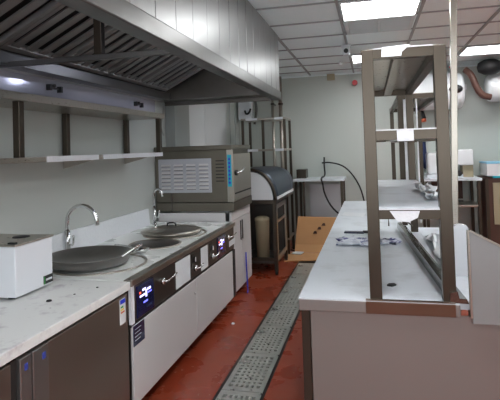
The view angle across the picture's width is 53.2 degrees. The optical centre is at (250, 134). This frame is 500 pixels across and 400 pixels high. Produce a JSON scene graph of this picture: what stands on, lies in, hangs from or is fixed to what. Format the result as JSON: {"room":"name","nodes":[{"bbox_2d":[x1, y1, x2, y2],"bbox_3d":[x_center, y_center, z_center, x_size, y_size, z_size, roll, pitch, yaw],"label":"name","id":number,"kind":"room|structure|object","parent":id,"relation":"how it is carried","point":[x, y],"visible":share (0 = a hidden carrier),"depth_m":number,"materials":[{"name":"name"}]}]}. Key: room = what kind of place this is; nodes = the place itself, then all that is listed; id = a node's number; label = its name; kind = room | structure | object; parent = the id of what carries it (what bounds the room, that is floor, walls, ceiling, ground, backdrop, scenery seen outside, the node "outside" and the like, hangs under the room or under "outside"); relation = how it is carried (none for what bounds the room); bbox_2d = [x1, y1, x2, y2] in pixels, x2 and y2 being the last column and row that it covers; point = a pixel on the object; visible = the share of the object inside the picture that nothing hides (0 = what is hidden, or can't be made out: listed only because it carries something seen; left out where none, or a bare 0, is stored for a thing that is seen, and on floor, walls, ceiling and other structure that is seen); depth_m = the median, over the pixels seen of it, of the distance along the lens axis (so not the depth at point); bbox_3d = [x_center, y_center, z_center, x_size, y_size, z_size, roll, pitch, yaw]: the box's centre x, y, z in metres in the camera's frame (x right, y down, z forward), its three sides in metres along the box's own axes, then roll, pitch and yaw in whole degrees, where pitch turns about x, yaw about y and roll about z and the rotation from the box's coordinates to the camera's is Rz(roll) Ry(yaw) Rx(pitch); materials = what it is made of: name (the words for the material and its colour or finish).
{"room":"commercial kitchen","nodes":[
{"label":"commercial kitchen","id":0,"kind":"room"},
{"bbox_2d":[0,101,238,234],"bbox_3d":[-1.368,0.297,3.591,0.100,2.700,9.750,-2,-2,14],"label":"wall","id":1,"kind":"structure","parent":0,"point":[36,198],"depth_m":3.70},
{"bbox_2d":[46,84,62,92],"bbox_3d":[-1.342,-0.316,3.439,0.043,0.048,0.140,-2,-2,14],"label":"clip","id":2,"kind":"object","parent":1,"relation":"attached to","point":[48,86],"visible":1,"depth_m":3.41,"materials":[{"name":"black plastic"}]},
{"bbox_2d":[0,70,154,111],"bbox_3d":[-1.490,-0.303,2.939,0.012,0.190,4.400,-2,-2,14],"label":"trim","id":3,"kind":"structure","parent":1,"relation":"attached to","point":[11,81],"depth_m":3.63,"materials":[{"name":"grey metal"}]},
{"bbox_2d":[0,89,163,168],"bbox_3d":[-1.306,0.008,2.898,0.355,0.435,3.220,-2,-2,14],"label":"wall shelf","id":4,"kind":"object","parent":1,"relation":"attached to","point":[19,102],"visible":1,"depth_m":3.24,"materials":[{"name":"metal"}]},
{"bbox_2d":[52,209,149,252],"bbox_3d":[-1.168,0.777,4.034,0.035,0.155,1.595,-2,-2,14],"label":"backsplash","id":5,"kind":"structure","parent":1,"relation":"attached to","point":[90,235],"depth_m":3.99,"materials":[{"name":"white metal"}]},
{"bbox_2d":[134,101,143,107],"bbox_3d":[-1.041,-0.280,4.682,0.043,0.048,0.140,-2,-2,14],"label":"clip","id":6,"kind":"object","parent":1,"relation":"attached to","point":[136,103],"visible":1,"depth_m":4.68,"materials":[{"name":"black plastic"}]},
{"bbox_2d":[0,0,280,105],"bbox_3d":[-0.962,-0.715,2.511,1.259,0.664,5.600,-2,-2,14],"label":"extractor hood","id":7,"kind":"object","parent":1,"relation":"attached to","point":[174,52],"visible":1,"depth_m":3.12,"materials":[{"name":"metal"}]},
{"bbox_2d":[165,105,189,146],"bbox_3d":[-0.813,-0.389,5.556,0.110,1.150,0.440,-2,-2,14],"label":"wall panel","id":8,"kind":"structure","parent":1,"relation":"attached to","point":[176,117],"depth_m":5.39,"materials":[{"name":"grey paint"}]},
{"bbox_2d":[189,103,226,145],"bbox_3d":[-0.583,-0.115,6.639,0.030,1.650,1.775,-2,-2,14],"label":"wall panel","id":9,"kind":"structure","parent":1,"relation":"attached to","point":[207,122],"depth_m":6.65,"materials":[{"name":"metal"}]},
{"bbox_2d":[229,103,235,144],"bbox_3d":[-0.266,0.363,7.928,0.006,2.550,0.312,-2,-2,14],"label":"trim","id":10,"kind":"structure","parent":1,"relation":"attached to","point":[229,103],"depth_m":7.94,"materials":[{"name":"grey metal"}]},
{"bbox_2d":[256,0,499,75],"bbox_3d":[1.313,-1.114,2.919,5.530,0.012,9.085,-2,-2,14],"label":"trim","id":11,"kind":"structure","parent":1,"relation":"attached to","point":[340,0],"depth_m":5.26,"materials":[{"name":"grey metal"}]},
{"bbox_2d":[141,240,468,399],"bbox_3d":[1.424,1.601,2.941,5.730,0.120,9.850,-2,-2,14],"label":"floor","id":12,"kind":"structure","parent":0,"point":[200,371],"depth_m":3.72,"materials":[{"name":"red tile"}]},
{"bbox_2d":[0,279,129,399],"bbox_3d":[-1.270,1.195,1.853,0.825,0.800,1.955,-2,-2,14],"label":"fridge","id":13,"kind":"object","parent":12,"relation":"on","point":[70,346],"visible":0.92,"depth_m":2.26,"materials":[{"name":"metal"}]},
{"bbox_2d":[0,234,53,298],"bbox_3d":[-1.308,0.665,2.602,0.441,0.304,0.301,-2,-2,14],"label":"machine","id":14,"kind":"object","parent":13,"relation":"on","point":[25,259],"visible":1,"depth_m":2.50,"materials":[{"name":"white plastic"}]},
{"bbox_2d":[52,209,236,399],"bbox_3d":[-0.770,1.159,3.848,0.866,0.955,2.135,-2,-2,14],"label":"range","id":15,"kind":"object","parent":12,"relation":"on","point":[178,287],"visible":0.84,"depth_m":3.44,"materials":[{"name":"metal"}]},
{"bbox_2d":[64,204,98,248],"bbox_3d":[-1.170,0.658,3.459,0.275,0.359,0.056,-2,-2,14],"label":"tap","id":16,"kind":"object","parent":15,"relation":"on","point":[68,244],"visible":0.84,"depth_m":3.46,"materials":[{"name":"silver metal"}]},
{"bbox_2d":[52,243,142,271],"bbox_3d":[-1.009,0.752,3.142,0.528,0.131,0.523,-1,-2,-35],"label":"wok","id":17,"kind":"object","parent":15,"relation":"on","point":[99,257],"visible":0.94,"depth_m":3.18,"materials":[{"name":"metal"}]},
{"bbox_2d":[114,244,148,252],"bbox_3d":[-0.841,0.813,3.575,0.110,0.035,0.365,0,-2,-41],"label":"ladle","id":18,"kind":"object","parent":15,"relation":"on","point":[141,249],"visible":0.77,"depth_m":3.52,"materials":[{"name":"silver metal"}]},
{"bbox_2d":[135,247,148,252],"bbox_3d":[-0.757,0.809,3.479,0.110,0.032,0.110,-2,-2,14],"label":"handle","id":19,"kind":"object","parent":18,"relation":"on","point":[142,249],"depth_m":3.45,"materials":[{"name":"silver metal"}]},
{"bbox_2d":[53,222,228,280],"bbox_3d":[-0.822,0.851,3.867,0.770,0.025,2.135,-2,-2,14],"label":"stove top","id":20,"kind":"structure","parent":15,"relation":"on","point":[153,256],"depth_m":3.45,"materials":[{"name":"white metal"}]},
{"bbox_2d":[152,188,163,224],"bbox_3d":[-0.888,0.692,4.799,0.122,0.351,0.044,-2,-2,14],"label":"tap","id":21,"kind":"object","parent":15,"relation":"on","point":[156,189],"visible":0.98,"depth_m":4.79,"materials":[{"name":"silver metal"}]},
{"bbox_2d":[140,222,201,236],"bbox_3d":[-0.672,0.790,4.262,0.520,0.086,0.520,-2,-2,14],"label":"lid","id":22,"kind":"object","parent":15,"relation":"on","point":[171,230],"visible":1,"depth_m":4.12,"materials":[{"name":"metal"}]},
{"bbox_2d":[191,252,196,267],"bbox_3d":[-0.410,0.923,3.681,0.020,0.095,0.100,-2,-2,14],"label":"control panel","id":23,"kind":"object","parent":15,"relation":"attached to","point":[193,254],"depth_m":3.67,"materials":[{"name":"black plastic"}]},
{"bbox_2d":[209,241,213,254],"bbox_3d":[-0.311,0.931,4.089,0.020,0.095,0.100,-2,-2,14],"label":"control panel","id":24,"kind":"object","parent":15,"relation":"attached to","point":[211,243],"depth_m":4.08,"materials":[{"name":"black plastic"}]},
{"bbox_2d":[157,204,251,291],"bbox_3d":[-0.454,1.228,5.329,0.782,0.882,0.805,-2,-2,14],"label":"base cabinet","id":25,"kind":"object","parent":12,"relation":"on","point":[241,217],"visible":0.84,"depth_m":5.26,"materials":[{"name":"silver metal"}]},
{"bbox_2d":[154,145,251,221],"bbox_3d":[-0.448,0.494,5.279,0.878,0.745,0.770,-2,-2,14],"label":"oven","id":26,"kind":"object","parent":25,"relation":"on","point":[212,177],"visible":1,"depth_m":4.94,"materials":[{"name":"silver metal"}]},
{"bbox_2d":[245,252,247,292],"bbox_3d":[-0.035,1.454,5.277,0.020,0.400,0.147,-2,-2,-3],"label":"ribbon","id":27,"kind":"object","parent":25,"relation":"hanging from","point":[245,252],"visible":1,"depth_m":5.33,"materials":[{"name":"blue"}]},
{"bbox_2d":[212,261,315,399],"bbox_3d":[-0.128,1.645,2.774,0.300,0.122,8.600,-2,-2,14],"label":"trim","id":28,"kind":"structure","parent":12,"relation":"in","point":[298,313],"depth_m":3.75,"materials":[{"name":"grey metal"}]},
{"bbox_2d":[215,390,261,399],"bbox_3d":[-0.121,1.599,2.810,0.260,0.034,0.570,-2,-2,14],"label":"drain grate","id":29,"kind":"object","parent":28,"relation":"in","point":[224,394],"visible":0.95,"depth_m":3.04,"materials":[{"name":"metal"}]},
{"bbox_2d":[222,353,278,392],"bbox_3d":[0.014,1.611,3.368,0.260,0.034,0.570,-2,-2,14],"label":"drain grate","id":30,"kind":"object","parent":28,"relation":"in","point":[252,372],"visible":0.91,"depth_m":3.34,"materials":[{"name":"metal"}]},
{"bbox_2d":[244,325,290,354],"bbox_3d":[0.149,1.623,3.927,0.260,0.034,0.570,-2,-2,14],"label":"drain grate","id":31,"kind":"object","parent":28,"relation":"in","point":[268,339],"visible":0.88,"depth_m":3.90,"materials":[{"name":"metal"}]},
{"bbox_2d":[261,304,298,326],"bbox_3d":[0.284,1.635,4.486,0.260,0.034,0.570,-2,-2,14],"label":"drain grate","id":32,"kind":"object","parent":28,"relation":"in","point":[279,314],"visible":0.91,"depth_m":4.46,"materials":[{"name":"metal"}]},
{"bbox_2d":[274,288,302,304],"bbox_3d":[0.419,1.647,5.045,0.260,0.034,0.570,-2,-2,14],"label":"drain grate","id":33,"kind":"object","parent":28,"relation":"in","point":[288,296],"visible":0.55,"depth_m":5.02,"materials":[{"name":"metal"}]},
{"bbox_2d":[284,274,308,287],"bbox_3d":[0.554,1.659,5.604,0.260,0.034,0.570,-2,-2,14],"label":"drain grate","id":34,"kind":"object","parent":28,"relation":"in","point":[296,280],"visible":0.57,"depth_m":5.60,"materials":[{"name":"metal"}]},
{"bbox_2d":[292,263,314,274],"bbox_3d":[0.689,1.670,6.162,0.260,0.034,0.570,-2,-2,14],"label":"drain grate","id":35,"kind":"object","parent":28,"relation":"in","point":[302,268],"visible":0.58,"depth_m":6.16,"materials":[{"name":"metal"}]},
{"bbox_2d":[241,117,294,253],"bbox_3d":[0.264,0.735,7.251,0.645,1.932,0.493,-2,-2,14],"label":"storage rack","id":36,"kind":"object","parent":12,"relation":"on","point":[284,119],"visible":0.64,"depth_m":7.08,"materials":[{"name":"metal"}]},
{"bbox_2d":[241,117,290,121],"bbox_3d":[0.234,-0.213,7.279,0.645,0.030,0.490,-2,-2,14],"label":"shelf","id":37,"kind":"object","parent":36,"relation":"attached to","point":[284,119],"depth_m":7.07,"materials":[{"name":"metal"}]},
{"bbox_2d":[258,148,291,150],"bbox_3d":[0.248,0.227,7.267,0.645,0.030,0.490,-2,-2,14],"label":"shelf","id":38,"kind":"object","parent":36,"relation":"attached to","point":[263,149],"depth_m":7.01,"materials":[{"name":"metal"}]},
{"bbox_2d":[250,166,293,274],"bbox_3d":[0.143,1.046,6.347,0.730,1.267,0.793,-2,-2,14],"label":"cabinet","id":39,"kind":"object","parent":12,"relation":"on","point":[270,185],"visible":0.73,"depth_m":6.23,"materials":[{"name":"black metal"}]},
{"bbox_2d":[255,216,269,256],"bbox_3d":[0.151,1.260,6.111,0.180,0.525,0.180,-2,-2,14],"label":"canister","id":40,"kind":"object","parent":39,"relation":"on","point":[261,222],"visible":0.84,"depth_m":6.04,"materials":[{"name":"beige"}]},
{"bbox_2d":[251,249,285,263],"bbox_3d":[0.112,1.546,6.340,0.575,0.030,0.660,-2,-2,14],"label":"shelf","id":41,"kind":"object","parent":39,"relation":"attached to","point":[253,252],"depth_m":6.29,"materials":[{"name":"metal"}]},
{"bbox_2d":[284,252,319,261],"bbox_3d":[0.820,1.650,6.708,0.670,0.027,0.490,-2,-2,14],"label":"cardboard sheet","id":42,"kind":"object","parent":12,"relation":"on","point":[304,256],"visible":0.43,"depth_m":6.71,"materials":[{"name":"brown cardboard"}]},
{"bbox_2d":[295,216,336,252],"bbox_3d":[0.967,1.421,7.122,0.660,0.450,0.395,-2,-2,14],"label":"cardboard box","id":43,"kind":"object","parent":12,"relation":"on","point":[312,233],"visible":0.84,"depth_m":7.19,"materials":[{"name":"brown cardboard"}]},
{"bbox_2d":[293,176,345,231],"bbox_3d":[1.091,1.178,7.676,0.760,1.020,0.580,-2,-2,14],"label":"work table","id":44,"kind":"object","parent":12,"relation":"on","point":[319,206],"visible":0.59,"depth_m":7.90,"materials":[{"name":"metal"}]},
{"bbox_2d":[296,169,307,177],"bbox_3d":[0.816,0.613,7.842,0.150,0.135,0.250,-2,-2,14],"label":"metal box","id":45,"kind":"object","parent":44,"relation":"on","point":[301,173],"visible":0.94,"depth_m":7.72,"materials":[{"name":"metal"}]},
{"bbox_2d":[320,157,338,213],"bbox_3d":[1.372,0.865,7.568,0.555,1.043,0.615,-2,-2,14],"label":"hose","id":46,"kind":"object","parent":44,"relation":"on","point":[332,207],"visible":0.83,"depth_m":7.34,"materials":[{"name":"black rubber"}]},
{"bbox_2d":[299,201,499,399],"bbox_3d":[1.404,1.166,4.158,1.405,0.820,4.130,-2,-2,14],"label":"island table","id":47,"kind":"object","parent":12,"relation":"on","point":[349,353],"depth_m":2.28,"materials":[{"name":"metal"}]},
{"bbox_2d":[335,236,380,245],"bbox_3d":[0.778,0.766,3.600,0.328,0.023,0.320,-2,-2,14],"label":"crumpled bag","id":48,"kind":"object","parent":47,"relation":"on","point":[352,240],"visible":0.7,"depth_m":3.57,"materials":[{"name":"white plastic"}]},
{"bbox_2d":[380,238,401,244],"bbox_3d":[0.997,0.760,3.562,0.166,0.019,0.206,-2,-2,14],"label":"crumpled bag","id":49,"kind":"object","parent":47,"relation":"on","point":[394,241],"visible":0.94,"depth_m":3.54,"materials":[{"name":"white plastic"}]},
{"bbox_2d":[387,283,395,286],"bbox_3d":[0.703,0.746,2.479,0.036,0.008,0.046,-3,-2,35],"label":"scrap","id":50,"kind":"object","parent":47,"relation":"on","point":[388,284],"visible":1,"depth_m":2.47,"materials":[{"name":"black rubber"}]},
{"bbox_2d":[361,44,455,317],"bbox_3d":[0.913,0.217,3.143,0.388,1.206,1.894,-2,-2,14],"label":"shelf","id":51,"kind":"object","parent":47,"relation":"on","point":[398,70],"visible":0.98,"depth_m":2.26,"materials":[{"name":"metal"}]},
{"bbox_2d":[415,182,437,198],"bbox_3d":[0.995,0.312,2.788,0.120,0.041,0.727,-2,-2,14],"label":"film","id":52,"kind":"object","parent":51,"relation":"on","point":[429,190],"visible":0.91,"depth_m":2.84,"materials":[{"name":"white plastic"}]},
{"bbox_2d":[390,92,434,224],"bbox_3d":[1.684,0.228,5.170,0.364,1.135,1.850,-2,-2,14],"label":"shelf","id":53,"kind":"object","parent":47,"relation":"on","point":[421,101],"visible":0.43,"depth_m":4.33,"materials":[{"name":"metal"}]},
{"bbox_2d":[388,219,468,303],"bbox_3d":[1.092,0.717,3.192,0.153,0.081,2.087,-2,-2,8],"label":"trough","id":54,"kind":"object","parent":47,"relation":"on","point":[428,262],"visible":0.65,"depth_m":2.83,"materials":[{"name":"metal"}]},
{"bbox_2d":[423,176,482,235],"bbox_3d":[2.889,1.117,7.202,0.760,1.000,0.600,-2,-2,14],"label":"prep table","id":55,"kind":"object","parent":12,"relation":"on","point":[472,203],"visible":0.44,"depth_m":7.00,"materials":[{"name":"metal"}]},
{"bbox_2d":[424,149,473,177],"bbox_3d":[2.868,0.420,7.224,0.640,0.395,0.395,-2,-2,14],"label":"appliance","id":56,"kind":"object","parent":55,"relation":"on","point":[465,156],"visible":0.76,"depth_m":7.12,"materials":[{"name":"white plastic"}]},
{"bbox_2d":[458,201,477,206],"bbox_3d":[2.885,1.002,7.205,0.720,0.030,0.560,-2,-2,14],"label":"shelf","id":57,"kind":"object","parent":55,"relation":"attached to","point":[466,203],"depth_m":6.96,"materials":[{"name":"metal"}]},
{"bbox_2d":[418,227,499,324],"bbox_3d":[1.497,0.979,3.063,0.698,1.126,2.103,-2,-2,14],"label":"side table","id":58,"kind":"object","parent":12,"relation":"on","point":[481,287],"visible":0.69,"depth_m":2.12,"materials":[{"name":"metal"}]},
{"bbox_2d":[425,233,440,260],"bbox_3d":[1.269,0.719,3.177,0.240,0.061,1.029,-2,-2,14],"label":"plastic wrap","id":59,"kind":"object","parent":58,"relation":"on","point":[435,238],"visible":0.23,"depth_m":3.37,"materials":[{"name":"white"}]},
{"bbox_2d":[450,0,457,224],"bbox_3d":[1.445,-0.163,3.606,0.154,1.842,0.080,-2,-2,14],"label":"pole","id":60,"kind":"object","parent":58,"relation":"on","point":[453,3],"visible":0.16,"depth_m":3.59,"materials":[{"name":"metal"}]},
{"bbox_2d":[454,224,467,275],"bbox_3d":[1.083,0.608,2.643,0.133,0.268,0.030,-2,-2,14],"label":"board","id":61,"kind":"object","parent":58,"relation":"on","point":[460,241],"visible":0.47,"depth_m":2.62,"materials":[{"name":"white plastic"}]},
{"bbox_2d":[477,176,499,244],"bbox_3d":[3.662,1.088,7.016,0.750,0.997,0.560,-2,-2,14],"label":"base cabinet","id":62,"kind":"object","parent":12,"relation":"on","point":[490,187],"visible":0.7,"depth_m":6.84,"materials":[{"name":"brown wood"}]},
{"bbox_2d":[479,161,499,177],"bbox_3d":[3.623,0.482,6.994,0.680,0.215,0.495,-2,-2,14],"label":"box","id":63,"kind":"object","parent":62,"relation":"on","point":[491,169],"visible":1,"depth_m":6.83,"materials":[{"name":"white plastic"}]},
{"bbox_2d":[239,66,499,239],"bbox_3d":[2.524,0.292,7.719,5.730,2.700,0.100,-2,-2,14],"label":"wall","id":64,"kind":"structure","parent":0,"point":[326,117],"depth_m":7.92,"materials":[{"name":"paint"}]},
{"bbox_2d":[238,102,253,119],"bbox_3d":[-0.080,-0.401,8.205,0.235,0.320,0.206,-2,-2,14],"label":"wall control box","id":65,"kind":"object","parent":64,"relation":"attached to","point":[245,109],"visible":0.82,"depth_m":8.16,"materials":[{"name":"white plastic"}]},
{"bbox_2d":[253,101,257,124],"bbox_3d":[0.077,-0.534,8.225,0.081,0.744,0.038,-2,-2,14],"label":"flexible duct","id":66,"kind":"object","parent":64,"relation":"attached to","point":[255,102],"visible":0.44,"depth_m":8.20,"materials":[{"name":"metal"}]},
{"bbox_2d":[271,100,275,165],"bbox_3d":[0.406,0.399,8.033,0.059,2.640,0.280,-2,-2,14],"label":"vertical pipe","id":67,"kind":"object","parent":64,"relation":"attached to","point":[272,102],"visible":0.44,"depth_m":7.92,"materials":[{"name":"metal"}]},
{"bbox_2d":[278,76,284,168],"bbox_3d":[0.528,0.395,8.029,0.081,2.640,0.230,-2,-2,14],"label":"vertical pipe","id":68,"kind":"object","parent":64,"relation":"attached to","point":[280,103],"visible":0.51,"depth_m":7.95,"materials":[{"name":"metal"}]},
{"bbox_2d":[327,74,334,80],"bbox_3d":[1.282,-0.910,7.952,0.120,0.095,0.080,-2,-2,14],"label":"junction box","id":69,"kind":"object","parent":64,"relation":"attached to","point":[330,77],"visible":1,"depth_m":7.91,"materials":[{"name":"beige plastic"}]},
{"bbox_2d":[322,162,364,200],"bbox_3d":[1.475,0.852,7.827,0.683,0.860,0.042,-2,-2,15],"label":"hose","id":70,"kind":"object","parent":64,"relation":"attached to","point":[350,172],"visible":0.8,"depth_m":7.79,"materials":[{"name":"black rubber"}]},
{"bbox_2d":[282,65,476,78],"bbox_3d":[2.468,-1.002,7.698,5.530,0.030,0.020,-2,-2,14],"label":"trim","id":71,"kind":"structure","parent":64,"relation":"attached to","point":[346,73],"depth_m":7.99,"materials":[{"name":"metal"}]},
{"bbox_2d":[422,142,426,168],"bbox_3d":[2.609,0.265,7.582,0.093,0.542,0.124,-1,-2,-37],"label":"apron","id":72,"kind":"object","parent":64,"relation":"hanging from","point":[424,143],"visible":0.25,"depth_m":7.56,"materials":[{"name":"fabric"}]},
{"bbox_2d":[414,72,464,110],"bbox_3d":[2.735,-0.626,7.334,0.730,0.540,0.586,-2,-2,14],"label":"water heater","id":73,"kind":"object","parent":64,"relation":"attached to","point":[426,86],"visible":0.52,"depth_m":7.11,"materials":[{"name":"white metal"}]},
{"bbox_2d":[415,111,425,121],"bbox_3d":[2.484,-0.437,7.554,0.323,0.526,0.125,-3,-2,32],"label":"insulated pipe","id":74,"kind":"object","parent":73,"relation":"attached to","point":[423,117],"visible":0.2,"depth_m":7.45,"materials":[{"name":"black rubber"}]},
{"bbox_2d":[463,67,491,99],"bbox_3d":[3.172,-0.710,6.989,0.358,0.484,0.135,-2,-2,14],"label":"pipe","id":75,"kind":"object","parent":73,"relation":"attached to","point":[467,71],"visible":1,"depth_m":6.94,"materials":[{"name":"brown metal"}]},
{"bbox_2d":[483,74,499,101],"bbox_3d":[3.758,-0.675,7.122,0.780,0.400,0.520,-2,-2,14],"label":"water heater","id":76,"kind":"object","parent":64,"relation":"attached to","point":[491,85],"visible":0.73,"depth_m":7.01,"materials":[{"name":"white metal"}]},
{"bbox_2d":[248,0,499,76],"bbox_3d":[1.336,-1.163,3.020,5.730,0.088,9.850,-2,-2,14],"label":"ceiling","id":77,"kind":"structure","parent":0,"point":[320,12],"depth_m":5.19,"materials":[{"name":"tile"}]},
{"bbox_2d":[341,44,350,55],"bbox_3d":[1.096,-0.966,5.713,0.110,0.120,0.130,-2,-2,14],"label":"security camera","id":78,"kind":"object","parent":77,"relation":"attached to","point":[346,48],"visible":0.99,"depth_m":5.67,"materials":[{"name":"white plastic"}]},
{"bbox_2d":[351,54,360,62],"bbox_3d":[1.658,-1.014,6.569,0.635,0.024,0.585,-2,-2,14],"label":"recessed light","id":79,"kind":"object","parent":77,"relation":"in","point":[355,58],"visible":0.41,"depth_m":6.59,"materials":[{"name":"white plastic"}]},
{"bbox_2d":[339,0,420,20],"bbox_3d":[1.090,-1.064,4.217,0.635,0.024,0.585,-2,-2,14],"label":"recessed light","id":80,"kind":"object","parent":77,"relation":"in","point":[361,9],"visible":1,"depth_m":4.21,"materials":[{"name":"white plastic"}]},
{"bbox_2d":[344,15,415,34],"bbox_3d":[1.236,-1.054,4.799,0.625,0.020,0.575,-2,-2,14],"label":"ceiling vent","id":81,"kind":"object","parent":77,"relation":"in","point":[399,23],"visible":0.95,"depth_m":4.79,"materials":[{"name":"grey metal"}]},
{"bbox_2d":[446,59,499,66],"bbox_3d":[3.403,-1.048,7.247,1.500,0.005,0.440,-2,-2,14],"label":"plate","id":82,"kind":"object","parent":77,"relation":"attached to","point":[474,62],"visible":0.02,"depth_m":7.25,"materials":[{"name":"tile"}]},
{"bbox_2d":[458,44,499,55],"bbox_3d":[2.989,-1.066,6.249,0.635,0.024,0.585,-2,-2,14],"label":"recessed light","id":83,"kind":"object","parent":77,"relation":"in","point":[485,49],"visible":0.88,"depth_m":6.27,"materials":[{"name":"white plastic"}]},
{"bbox_2d":[477,59,499,74],"bbox_3d":[3.321,-0.937,6.935,0.330,0.220,0.330,-2,-2,14],"label":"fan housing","id":84,"kind":"object","parent":77,"relation":"attached to","point":[487,66],"visible":1,"depth_m":6.83,"materials":[{"name":"black metal"}]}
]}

